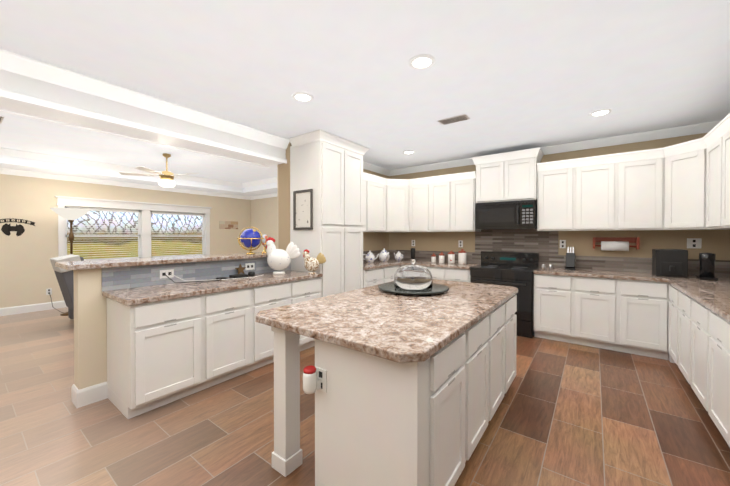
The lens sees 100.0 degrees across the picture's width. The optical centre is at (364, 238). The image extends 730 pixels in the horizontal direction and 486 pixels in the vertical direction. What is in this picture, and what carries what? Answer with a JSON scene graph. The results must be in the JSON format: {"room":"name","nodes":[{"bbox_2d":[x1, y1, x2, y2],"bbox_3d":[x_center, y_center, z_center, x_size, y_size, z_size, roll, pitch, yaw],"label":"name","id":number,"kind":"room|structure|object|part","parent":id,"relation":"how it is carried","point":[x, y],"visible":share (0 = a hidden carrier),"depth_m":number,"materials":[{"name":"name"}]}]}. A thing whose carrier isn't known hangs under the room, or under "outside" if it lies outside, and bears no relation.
{"room":"kitchen","nodes":[
{"label":"kitchen","id":0,"kind":"room"},
{"bbox_2d":[0,174,250,307],"bbox_3d":[-6.021,-0.165,5.789,0.150,3.000,8.520,0,1,37],"label":"wall","id":1,"kind":"structure","parent":0,"point":[27,275],"depth_m":5.72,"materials":[{"name":"beige paint"}]},
{"bbox_2d":[0,219,35,235],"bbox_3d":[-6.205,-0.199,5.408,0.006,0.315,0.540,0,1,37],"label":"welcome sign","id":2,"kind":"object","parent":1,"relation":"attached to","point":[6,229],"visible":1,"depth_m":5.42,"materials":[{"name":"metal"}]},
{"bbox_2d":[0,300,66,315],"bbox_3d":[-5.955,1.266,5.753,0.016,0.140,8.520,0,1,37],"label":"baseboard","id":3,"kind":"structure","parent":1,"relation":"attached to","point":[6,311],"depth_m":5.58,"materials":[{"name":"white wood"}]},
{"bbox_2d":[46,288,51,294],"bbox_3d":[-5.945,0.996,5.768,0.008,0.120,0.075,0,1,37],"label":"outlet","id":4,"kind":"object","parent":1,"relation":"attached to","point":[48,290],"visible":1,"depth_m":5.77,"materials":[{"name":"white plastic"}]},
{"bbox_2d":[0,168,247,199],"bbox_3d":[-5.931,-1.169,5.712,0.075,0.090,8.520,0,1,37],"label":"crown molding","id":5,"kind":"structure","parent":1,"relation":"attached to","point":[2,171],"depth_m":6.38,"materials":[{"name":"white wood"}]},
{"bbox_2d":[55,196,211,260],"bbox_3d":[-5.045,-0.121,7.045,0.210,1.410,2.960,0,1,37],"label":"window","id":6,"kind":"structure","parent":1,"relation":"in","point":[144,210],"depth_m":6.94,"materials":[{"name":"white wood"}]},
{"bbox_2d":[219,221,237,228],"bbox_3d":[-3.815,-0.381,8.595,0.018,0.220,0.540,0,1,37],"label":"wall art","id":7,"kind":"object","parent":1,"relation":"attached to","point":[228,224],"visible":1,"depth_m":8.57},
{"bbox_2d":[0,112,276,195],"bbox_3d":[-4.255,-1.377,4.457,4.560,0.350,8.520,0,1,37],"label":"ceiling","id":8,"kind":"structure","parent":0,"point":[18,132],"depth_m":5.34,"materials":[{"name":"white paint"}]},
{"bbox_2d":[0,147,239,186],"bbox_3d":[-5.406,-1.390,5.318,0.085,0.100,7.220,0,1,37],"label":"crown molding","id":9,"kind":"structure","parent":8,"relation":"attached to","point":[3,151],"depth_m":5.69,"materials":[{"name":"white wood"}]},
{"bbox_2d":[0,109,268,167],"bbox_3d":[-3.198,-1.214,2.083,0.022,0.392,5.980,0,1,37],"label":"crown molding","id":10,"kind":"structure","parent":8,"relation":"attached to","point":[5,111],"depth_m":3.04,"materials":[{"name":"white wood"}]},
{"bbox_2d":[0,69,285,165],"bbox_3d":[-2.277,-1.288,2.979,0.380,0.500,8.520,0,1,37],"label":"beam","id":11,"kind":"structure","parent":8,"relation":"attached to","point":[16,82],"depth_m":2.83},
{"bbox_2d":[119,153,207,186],"bbox_3d":[-3.349,-1.160,5.271,1.299,0.560,1.236,0,1,37],"label":"ceiling fan","id":12,"kind":"object","parent":8,"relation":"hanging from","point":[166,177],"visible":1,"depth_m":5.13,"materials":[{"name":"gold metal"}]},
{"bbox_2d":[240,177,276,187],"bbox_3d":[-1.759,-1.407,7.045,3.660,0.100,0.085,0,1,37],"label":"crown molding","id":13,"kind":"structure","parent":8,"relation":"attached to","point":[270,180],"depth_m":7.71,"materials":[{"name":"white wood"}]},
{"bbox_2d":[0,307,729,485],"bbox_3d":[-2.161,1.423,2.918,10.090,0.120,9.120,0,1,37],"label":"floor","id":14,"kind":"structure","parent":0,"point":[568,414],"depth_m":2.21,"materials":[{"name":"brown wood"}]},
{"bbox_2d":[50,254,83,319],"bbox_3d":[-4.310,0.793,5.006,0.940,1.099,1.120,0,1,37],"label":"recliner","id":15,"kind":"object","parent":14,"relation":"on","point":[65,278],"visible":0.17,"depth_m":4.52,"materials":[{"name":"grey fabric"}]},
{"bbox_2d":[50,254,80,272],"bbox_3d":[-4.509,0.367,4.627,0.530,0.241,0.282,0,1,37],"label":"blanket","id":16,"kind":"object","parent":15,"relation":"on","point":[70,257],"depth_m":4.50,"materials":[{"name":"white fabric"}]},
{"bbox_2d":[50,208,89,315],"bbox_3d":[-5.235,0.404,5.469,0.524,1.868,0.524,0,1,37],"label":"floor lamp","id":17,"kind":"object","parent":14,"relation":"on","point":[70,215],"visible":0.79,"depth_m":5.38,"materials":[{"name":"brown metal"}]},
{"bbox_2d":[106,294,205,418],"bbox_3d":[-1.811,0.925,2.652,0.617,0.880,0.520,0,1,37],"label":"base cabinet","id":18,"kind":"object","parent":14,"relation":"on","point":[168,343],"depth_m":2.45,"materials":[{"name":"wood"}]},
{"bbox_2d":[102,270,321,305],"bbox_3d":[-1.378,0.460,3.215,0.632,0.040,2.008,0,1,37],"label":"countertop","id":19,"kind":"structure","parent":18,"relation":"on","point":[138,296],"depth_m":2.79,"materials":[{"name":"brown stone"}]},
{"bbox_2d":[164,264,261,282],"bbox_3d":[-1.538,0.363,3.275,0.260,0.150,0.990,0,1,37],"label":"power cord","id":20,"kind":"object","parent":19,"relation":"on","point":[240,269],"visible":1,"depth_m":3.40,"materials":[{"name":"black plastic"}]},
{"bbox_2d":[264,237,299,274],"bbox_3d":[-1.022,0.205,3.781,0.354,0.458,0.286,0,1,37],"label":"rooster","id":21,"kind":"object","parent":19,"relation":"on","point":[278,260],"visible":1,"depth_m":3.74,"materials":[{"name":"ceramic"}]},
{"bbox_2d":[302,249,325,273],"bbox_3d":[-0.629,0.281,3.792,0.236,0.305,0.190,0,1,37],"label":"rooster","id":22,"kind":"object","parent":19,"relation":"on","point":[311,264],"visible":1,"depth_m":3.76,"materials":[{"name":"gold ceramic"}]},
{"bbox_2d":[206,286,253,387],"bbox_3d":[-1.512,0.921,3.052,0.617,0.880,0.480,0,1,37],"label":"base cabinet","id":23,"kind":"object","parent":14,"relation":"on","point":[229,314],"depth_m":2.88,"materials":[{"name":"wood"}]},
{"bbox_2d":[73,142,388,389],"bbox_3d":[-1.025,-0.152,4.439,0.270,3.000,4.700,0,1,37],"label":"wall","id":24,"kind":"structure","parent":14,"relation":"on","point":[90,335],"depth_m":2.58,"materials":[{"name":"beige paint"}]},
{"bbox_2d":[71,382,107,403],"bbox_3d":[-1.810,1.288,3.444,0.060,0.140,2.176,0,1,37],"label":"baseboard","id":25,"kind":"structure","parent":24,"relation":"attached to","point":[89,395],"depth_m":2.54,"materials":[{"name":"white wood"}]},
{"bbox_2d":[0,49,289,163],"bbox_3d":[-2.849,-1.171,1.822,0.090,0.312,5.980,0,1,37],"label":"crown molding","id":26,"kind":"structure","parent":24,"relation":"attached to","point":[28,66],"depth_m":2.73,"materials":[{"name":"white wood"}]},
{"bbox_2d":[55,252,267,269],"bbox_3d":[-1.851,0.217,3.429,0.520,0.040,2.227,0,1,37],"label":"wall bar","id":27,"kind":"object","parent":24,"relation":"on","point":[87,264],"visible":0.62,"depth_m":2.92,"materials":[{"name":"stone"}]},
{"bbox_2d":[237,227,263,253],"bbox_3d":[-1.445,0.020,3.887,0.324,0.344,0.335,0,1,37],"label":"globe","id":28,"kind":"object","parent":27,"relation":"on","point":[250,238],"visible":1,"depth_m":3.81,"materials":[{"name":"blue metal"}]},
{"bbox_2d":[262,234,267,252],"bbox_3d":[-1.347,0.065,4.120,0.140,0.250,0.078,0,1,37],"label":"ornament","id":29,"kind":"object","parent":27,"relation":"on","point":[265,236],"visible":0.67,"depth_m":4.09,"materials":[{"name":"white ceramic"}]},
{"bbox_2d":[160,269,173,278],"bbox_3d":[-1.928,0.342,2.984,0.008,0.080,0.120,0,1,37],"label":"outlet","id":30,"kind":"object","parent":24,"relation":"attached to","point":[166,272],"visible":0.95,"depth_m":2.98,"materials":[{"name":"white plastic"}]},
{"bbox_2d":[102,257,290,290],"bbox_3d":[-1.628,0.338,3.402,0.012,0.200,2.010,0,1,37],"label":"backsplash","id":31,"kind":"structure","parent":24,"relation":"attached to","point":[115,278],"depth_m":3.06,"materials":[{"name":"grey tile"}]},
{"bbox_2d":[245,263,254,269],"bbox_3d":[-1.389,0.335,3.705,0.008,0.080,0.120,0,1,37],"label":"outlet","id":32,"kind":"object","parent":24,"relation":"attached to","point":[249,266],"visible":1,"depth_m":3.70,"materials":[{"name":"white plastic"}]},
{"bbox_2d":[363,179,366,230],"bbox_3d":[-0.206,-0.550,5.010,0.347,0.865,0.478,0,1,37],"label":"upper cabinet","id":33,"kind":"object","parent":24,"relation":"attached to","point":[364,180],"depth_m":5.02,"materials":[{"name":"wood"}]},
{"bbox_2d":[367,179,386,230],"bbox_3d":[0.113,-0.553,5.395,0.398,0.865,0.635,0,1,37],"label":"upper cabinet","id":34,"kind":"object","parent":24,"relation":"attached to","point":[376,189],"depth_m":5.28,"materials":[{"name":"wood"}]},
{"bbox_3d":[0.769,-1.010,4.796,1.507,0.110,1.306,0,1,37],"label":"crown","id":35,"kind":"part","parent":34,"relation":"part of","materials":[{"name":"white wood"}]},
{"bbox_2d":[363,250,390,260],"bbox_3d":[-0.006,0.322,5.573,0.010,0.190,1.610,0,1,37],"label":"backsplash","id":36,"kind":"structure","parent":24,"relation":"attached to","point":[375,252],"depth_m":5.87,"materials":[{"name":"grey tile"}]},
{"bbox_2d":[363,161,391,175],"bbox_3d":[0.013,-1.312,5.519,0.085,0.100,1.530,0,1,37],"label":"crown molding","id":37,"kind":"structure","parent":24,"relation":"attached to","point":[367,166],"depth_m":5.79,"materials":[{"name":"white wood"}]},
{"bbox_2d":[379,179,410,231],"bbox_3d":[0.532,-0.557,5.755,0.637,0.865,0.714,0,1,37],"label":"upper cabinet","id":38,"kind":"object","parent":24,"relation":"attached to","point":[396,192],"depth_m":5.54,"materials":[{"name":"wood"}]},
{"bbox_2d":[254,282,293,369],"bbox_3d":[-1.225,0.918,3.437,0.617,0.880,0.480,0,1,37],"label":"base cabinet","id":39,"kind":"object","parent":14,"relation":"on","point":[265,297],"depth_m":3.21,"materials":[{"name":"wood"}]},
{"bbox_2d":[294,278,320,350],"bbox_3d":[-0.932,0.914,3.828,0.617,0.880,0.498,0,1,37],"label":"base cabinet","id":40,"kind":"object","parent":14,"relation":"on","point":[309,288],"depth_m":3.66,"materials":[{"name":"wood"}]},
{"bbox_2d":[289,129,368,296],"bbox_3d":[-0.501,0.000,4.375,0.642,2.698,1.026,0,1,37],"label":"pantry cabinet","id":41,"kind":"object","parent":14,"relation":"on","point":[326,167],"visible":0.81,"depth_m":4.09,"materials":[{"name":"white wood"}]},
{"bbox_2d":[293,189,312,229],"bbox_3d":[-0.814,-0.378,4.026,0.360,0.520,0.022,0,1,37],"label":"picture frame","id":42,"kind":"object","parent":41,"relation":"attached to","point":[302,209],"visible":0.94,"depth_m":4.03,"materials":[{"name":"white paper"}]},
{"bbox_3d":[-0.478,-1.295,4.346,0.585,0.108,1.026,0,1,37],"label":"crown","id":43,"kind":"part","parent":41,"relation":"part of","materials":[{"name":"white wood"}]},
{"bbox_2d":[363,271,386,287],"bbox_3d":[-0.091,0.903,4.952,0.617,0.880,0.500,0,1,37],"label":"base cabinet","id":44,"kind":"object","parent":14,"relation":"on","point":[370,278],"depth_m":4.75,"materials":[{"name":"wood"}]},
{"bbox_2d":[363,259,479,274],"bbox_3d":[0.736,0.442,5.038,1.834,0.040,1.634,0,1,37],"label":"countertop","id":45,"kind":"structure","parent":44,"relation":"on","point":[391,265],"depth_m":5.01,"materials":[{"name":"stone"}]},
{"bbox_2d":[363,251,378,262],"bbox_3d":[0.092,0.313,5.369,0.300,0.212,0.184,0,1,37],"label":"teapot","id":46,"kind":"object","parent":45,"relation":"on","point":[370,257],"visible":0.92,"depth_m":5.32,"materials":[{"name":"white ceramic"}]},
{"bbox_2d":[379,248,389,261],"bbox_3d":[0.357,0.296,5.620,0.315,0.239,0.207,0,1,37],"label":"teapot","id":47,"kind":"object","parent":45,"relation":"on","point":[384,255],"visible":1,"depth_m":5.55,"materials":[{"name":"white ceramic"}]},
{"bbox_2d":[394,251,402,260],"bbox_3d":[0.634,0.322,5.812,0.261,0.184,0.160,0,1,37],"label":"teapot","id":48,"kind":"object","parent":45,"relation":"on","point":[398,256],"visible":1,"depth_m":5.75,"materials":[{"name":"white ceramic"}]},
{"bbox_2d":[411,248,414,258],"bbox_3d":[0.891,0.295,5.695,0.084,0.240,0.084,0,1,37],"label":"speaker","id":49,"kind":"object","parent":45,"relation":"on","point":[412,253],"visible":0.83,"depth_m":5.66},
{"bbox_2d":[431,253,435,262],"bbox_3d":[1.211,0.336,5.406,0.088,0.164,0.087,0,1,37],"label":"canister","id":50,"kind":"object","parent":45,"relation":"on","point":[433,258],"visible":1,"depth_m":5.37,"materials":[{"name":"ceramic"}]},
{"bbox_2d":[439,252,444,262],"bbox_3d":[1.331,0.324,5.316,0.102,0.189,0.101,0,1,37],"label":"canister","id":51,"kind":"object","parent":45,"relation":"on","point":[441,257],"visible":1,"depth_m":5.28,"materials":[{"name":"ceramic"}]},
{"bbox_2d":[448,251,454,263],"bbox_3d":[1.468,0.310,5.214,0.116,0.219,0.115,0,1,37],"label":"canister","id":52,"kind":"object","parent":45,"relation":"on","point":[451,257],"visible":1,"depth_m":5.17,"materials":[{"name":"ceramic"}]},
{"bbox_2d":[458,249,466,263],"bbox_3d":[1.620,0.296,5.101,0.135,0.249,0.133,0,1,37],"label":"canister","id":53,"kind":"object","parent":45,"relation":"on","point":[462,256],"visible":1,"depth_m":5.05,"materials":[{"name":"ceramic"}]},
{"bbox_2d":[261,295,516,485],"bbox_3d":[0.392,0.929,2.290,0.986,0.880,2.042,0,1,37],"label":"kitchen island","id":54,"kind":"object","parent":14,"relation":"on","point":[410,390],"depth_m":1.53,"materials":[{"name":"wood"}]},
{"bbox_2d":[303,365,326,393],"bbox_3d":[-0.263,0.723,1.563,0.096,0.135,0.098,0,1,37],"label":"outlet","id":55,"kind":"object","parent":54,"relation":"attached to","point":[314,377],"depth_m":1.55,"materials":[{"name":"white plastic"}]},
{"bbox_2d":[255,279,517,370],"bbox_3d":[0.360,0.468,2.339,1.130,0.040,2.055,0,1,37],"label":"island countertop","id":56,"kind":"structure","parent":54,"relation":"on","point":[409,328],"depth_m":1.79,"materials":[{"name":"brown stone"}]},
{"bbox_2d":[378,259,448,294],"bbox_3d":[0.416,0.309,2.655,0.604,0.270,0.604,0,1,37],"label":"cake stand","id":57,"kind":"object","parent":56,"relation":"on","point":[412,279],"visible":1,"depth_m":2.52,"materials":[{"name":"clear glass"}]},
{"bbox_2d":[387,271,395,281],"bbox_3d":[0.208,0.900,5.352,0.617,0.880,0.501,0,1,37],"label":"base cabinet","id":58,"kind":"object","parent":14,"relation":"on","point":[390,274],"depth_m":5.13,"materials":[{"name":"wood"}]},
{"bbox_2d":[432,275,446,279],"bbox_3d":[1.308,0.900,5.249,0.389,0.880,0.617,0,1,37],"label":"base cabinet","id":59,"kind":"object","parent":14,"relation":"on","point":[439,277],"depth_m":4.94,"materials":[{"name":"wood"}]},
{"bbox_2d":[447,271,470,282],"bbox_3d":[1.621,0.903,5.016,0.391,0.880,0.617,0,1,37],"label":"base cabinet","id":60,"kind":"object","parent":14,"relation":"on","point":[464,276],"depth_m":4.73,"materials":[{"name":"wood"}]},
{"bbox_2d":[470,251,538,337],"bbox_3d":[2.096,0.779,4.614,0.840,1.135,0.673,0,1,37],"label":"range","id":61,"kind":"object","parent":14,"relation":"on","point":[515,269],"visible":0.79,"depth_m":4.37,"materials":[{"name":"black metal"}]},
{"bbox_2d":[713,421,725,440],"bbox_3d":[2.549,0.933,1.809,0.617,0.880,0.493,0,1,37],"label":"base cabinet","id":62,"kind":"object","parent":14,"relation":"on","point":[722,428],"depth_m":1.93,"materials":[{"name":"wood"}]},
{"bbox_2d":[534,267,729,424],"bbox_3d":[2.205,0.467,2.436,1.924,0.040,4.045,0,1,37],"label":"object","id":63,"kind":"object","parent":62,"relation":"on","point":[685,322],"depth_m":3.46,"materials":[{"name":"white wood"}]},
{"bbox_2d":[565,247,574,269],"bbox_3d":[2.867,0.274,4.280,0.110,0.310,0.219,0,1,37],"label":"knife block","id":64,"kind":"object","parent":63,"relation":"on","point":[570,260],"visible":1,"depth_m":4.25,"materials":[{"name":"metal"}]},
{"bbox_2d":[652,249,687,277],"bbox_3d":[3.551,0.280,3.575,0.260,0.310,0.350,0,1,37],"label":"air fryer","id":65,"kind":"object","parent":63,"relation":"on","point":[669,262],"visible":1,"depth_m":3.48,"materials":[{"name":"black plastic"}]},
{"bbox_2d":[696,253,717,280],"bbox_3d":[3.665,0.293,3.285,0.130,0.290,0.140,0,1,37],"label":"coffee maker","id":66,"kind":"object","parent":63,"relation":"on","point":[707,267],"visible":1,"depth_m":3.25,"materials":[{"name":"black plastic"}]},
{"bbox_2d":[726,425,729,446],"bbox_3d":[2.254,0.937,1.414,0.617,0.880,0.493,0,1,37],"label":"base cabinet","id":67,"kind":"object","parent":14,"relation":"on","point":[727,426],"depth_m":1.85,"materials":[{"name":"wood"}]},
{"bbox_2d":[0,0,729,169],"bbox_3d":[-0.137,-1.384,1.473,4.850,0.120,8.670,0,1,37],"label":"ceiling","id":68,"kind":"structure","parent":0,"point":[504,76],"depth_m":2.32,"materials":[{"name":"white paint"}]},
{"bbox_2d":[292,92,312,101],"bbox_3d":[-0.585,-1.331,2.888,0.196,0.012,0.196,0,1,37],"label":"recessed light","id":69,"kind":"object","parent":68,"relation":"in","point":[302,96],"visible":1,"depth_m":2.87,"materials":[{"name":"white plastic"}]},
{"bbox_2d":[403,150,414,153],"bbox_3d":[0.684,-1.349,4.785,0.196,0.012,0.196,0,1,37],"label":"recessed light","id":70,"kind":"object","parent":68,"relation":"in","point":[408,152],"visible":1,"depth_m":4.78,"materials":[{"name":"white plastic"}]},
{"bbox_2d":[409,54,434,68],"bbox_3d":[0.428,-1.325,2.305,0.196,0.012,0.196,0,1,37],"label":"recessed light","id":71,"kind":"object","parent":68,"relation":"in","point":[422,61],"visible":1,"depth_m":2.29,"materials":[{"name":"white plastic"}]},
{"bbox_2d":[438,114,469,124],"bbox_3d":[0.999,-1.337,3.452,0.320,0.009,0.160,0,1,37],"label":"ceiling vent","id":72,"kind":"object","parent":68,"relation":"in","point":[459,118],"visible":0.98,"depth_m":3.43,"materials":[{"name":"grey metal"}]},
{"bbox_2d":[589,109,611,116],"bbox_3d":[2.499,-1.334,3.254,0.196,0.012,0.196,0,1,37],"label":"recessed light","id":73,"kind":"object","parent":68,"relation":"in","point":[600,112],"visible":1,"depth_m":3.24,"materials":[{"name":"white plastic"}]},
{"bbox_2d":[251,133,729,259],"bbox_3d":[0.435,-0.170,6.375,9.790,3.000,0.150,0,1,37],"label":"wall","id":74,"kind":"structure","parent":0,"point":[264,219],"depth_m":4.32,"materials":[{"name":"beige paint"}]},
{"bbox_2d":[248,193,276,199],"bbox_3d":[-1.555,-1.188,7.712,4.510,0.090,0.075,0,1,37],"label":"crown molding","id":75,"kind":"structure","parent":74,"relation":"attached to","point":[273,194],"depth_m":8.72,"materials":[{"name":"white wood"}]},
{"bbox_2d":[407,179,430,230],"bbox_3d":[1.019,-0.555,5.589,0.458,0.865,0.398,0,1,37],"label":"upper cabinet","id":76,"kind":"object","parent":74,"relation":"attached to","point":[418,194],"depth_m":5.45,"materials":[{"name":"wood"}]},
{"bbox_2d":[431,179,450,230],"bbox_3d":[1.374,-0.553,5.355,0.391,0.865,0.347,0,1,37],"label":"upper cabinet","id":77,"kind":"object","parent":74,"relation":"attached to","point":[443,203],"depth_m":5.21,"materials":[{"name":"wood"}]},
{"bbox_2d":[458,240,462,246],"bbox_3d":[1.667,0.090,5.345,0.075,0.120,0.008,0,1,37],"label":"electrical outlet","id":78,"kind":"object","parent":74,"relation":"attached to","point":[460,243],"visible":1,"depth_m":5.34,"materials":[{"name":"white plastic"}]},
{"bbox_2d":[451,175,480,230],"bbox_3d":[1.688,-0.551,5.120,0.393,0.865,0.347,0,1,37],"label":"upper cabinet","id":79,"kind":"object","parent":74,"relation":"attached to","point":[463,191],"depth_m":4.98,"materials":[{"name":"wood"}]},
{"bbox_2d":[472,147,543,202],"bbox_3d":[2.178,-0.917,4.708,0.940,0.715,0.417,0,1,37],"label":"upper cabinet","id":80,"kind":"object","parent":74,"relation":"attached to","point":[506,176],"visible":1,"depth_m":4.54,"materials":[{"name":"white wood"}]},
{"bbox_2d":[475,200,536,229],"bbox_3d":[2.168,-0.349,4.701,0.832,0.410,0.446,0,1,37],"label":"over-the-range microwave","id":81,"kind":"object","parent":80,"relation":"attached to","point":[511,215],"visible":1,"depth_m":4.53,"materials":[{"name":"black glass"}]},
{"bbox_3d":[2.177,-1.217,4.704,0.940,0.115,0.416,0,1,37],"label":"crown","id":82,"kind":"part","parent":80,"relation":"part of","materials":[{"name":"white wood"}]},
{"bbox_2d":[537,165,573,230],"bbox_3d":[2.716,-0.544,4.352,0.436,0.865,0.348,0,1,37],"label":"upper cabinet","id":83,"kind":"object","parent":74,"relation":"attached to","point":[555,185],"depth_m":4.21,"materials":[{"name":"wood"}]},
{"bbox_2d":[392,120,720,175],"bbox_3d":[2.274,-1.306,4.842,4.520,0.100,0.085,0,1,37],"label":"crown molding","id":84,"kind":"structure","parent":74,"relation":"attached to","point":[699,128],"depth_m":4.12,"materials":[{"name":"white wood"}]},
{"bbox_2d":[391,229,729,276],"bbox_3d":[2.337,0.134,4.856,4.620,0.620,0.010,0,1,37],"label":"backsplash","id":85,"kind":"structure","parent":74,"relation":"attached to","point":[544,244],"depth_m":4.60,"materials":[{"name":"tile"}]},
{"bbox_2d":[560,240,565,247],"bbox_3d":[2.868,0.078,4.447,0.075,0.120,0.008,0,1,37],"label":"electrical outlet","id":86,"kind":"object","parent":74,"relation":"attached to","point":[562,243],"visible":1,"depth_m":4.44,"materials":[{"name":"white plastic"}]},
{"bbox_2d":[574,161,605,230],"bbox_3d":[3.065,-0.541,4.092,0.435,0.865,0.348,0,1,37],"label":"upper cabinet","id":87,"kind":"object","parent":74,"relation":"attached to","point":[590,178],"depth_m":3.99,"materials":[{"name":"wood"}]},
{"bbox_2d":[593,237,639,250],"bbox_3d":[3.292,0.070,4.036,0.470,0.177,0.157,0,1,37],"label":"paper towel holder","id":88,"kind":"object","parent":74,"relation":"attached to","point":[614,243],"visible":1,"depth_m":4.01,"materials":[{"name":"red wood"}]},
{"bbox_2d":[606,153,673,230],"bbox_3d":[3.390,-0.538,3.816,0.572,0.865,0.399,0,1,37],"label":"upper cabinet","id":89,"kind":"object","parent":74,"relation":"attached to","point":[635,186],"depth_m":3.72,"materials":[{"name":"wood"}]},
{"bbox_2d":[687,238,701,248],"bbox_3d":[3.925,0.056,3.656,0.120,0.120,0.008,0,1,37],"label":"electrical outlet","id":90,"kind":"object","parent":74,"relation":"attached to","point":[694,242],"visible":1,"depth_m":3.65,"materials":[{"name":"white plastic"}]},
{"bbox_2d":[662,145,729,229],"bbox_3d":[3.755,-0.535,3.408,0.617,0.865,0.617,0,1,37],"label":"upper cabinet","id":91,"kind":"object","parent":74,"relation":"attached to","point":[681,211],"depth_m":3.39,"materials":[{"name":"wood"}]},
{"bbox_2d":[698,133,721,228],"bbox_3d":[3.528,-0.530,2.922,0.399,0.865,0.547,0,1,37],"label":"upper cabinet","id":92,"kind":"object","parent":0,"relation":"attached to","point":[708,149],"depth_m":3.12,"materials":[{"name":"wood"}]},
{"bbox_3d":[1.976,-0.988,2.389,1.597,0.110,3.717,0,1,37],"label":"crown","id":93,"kind":"part","parent":92,"relation":"part of","materials":[{"name":"white wood"}]},
{"bbox_2d":[718,125,729,228],"bbox_3d":[3.238,-0.526,2.491,0.347,0.865,0.490,0,1,37],"label":"upper cabinet","id":94,"kind":"object","parent":0,"relation":"attached to","point":[724,141],"depth_m":2.73,"materials":[{"name":"wood"}]},
{"label":"outside","id":95,"kind":"structure","parent":0,"visible":0},
{"bbox_2d":[67,211,201,258],"bbox_3d":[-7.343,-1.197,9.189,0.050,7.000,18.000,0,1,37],"label":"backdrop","id":96,"kind":"structure","parent":95,"point":[159,223],"depth_m":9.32,"materials":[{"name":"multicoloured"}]}
]}

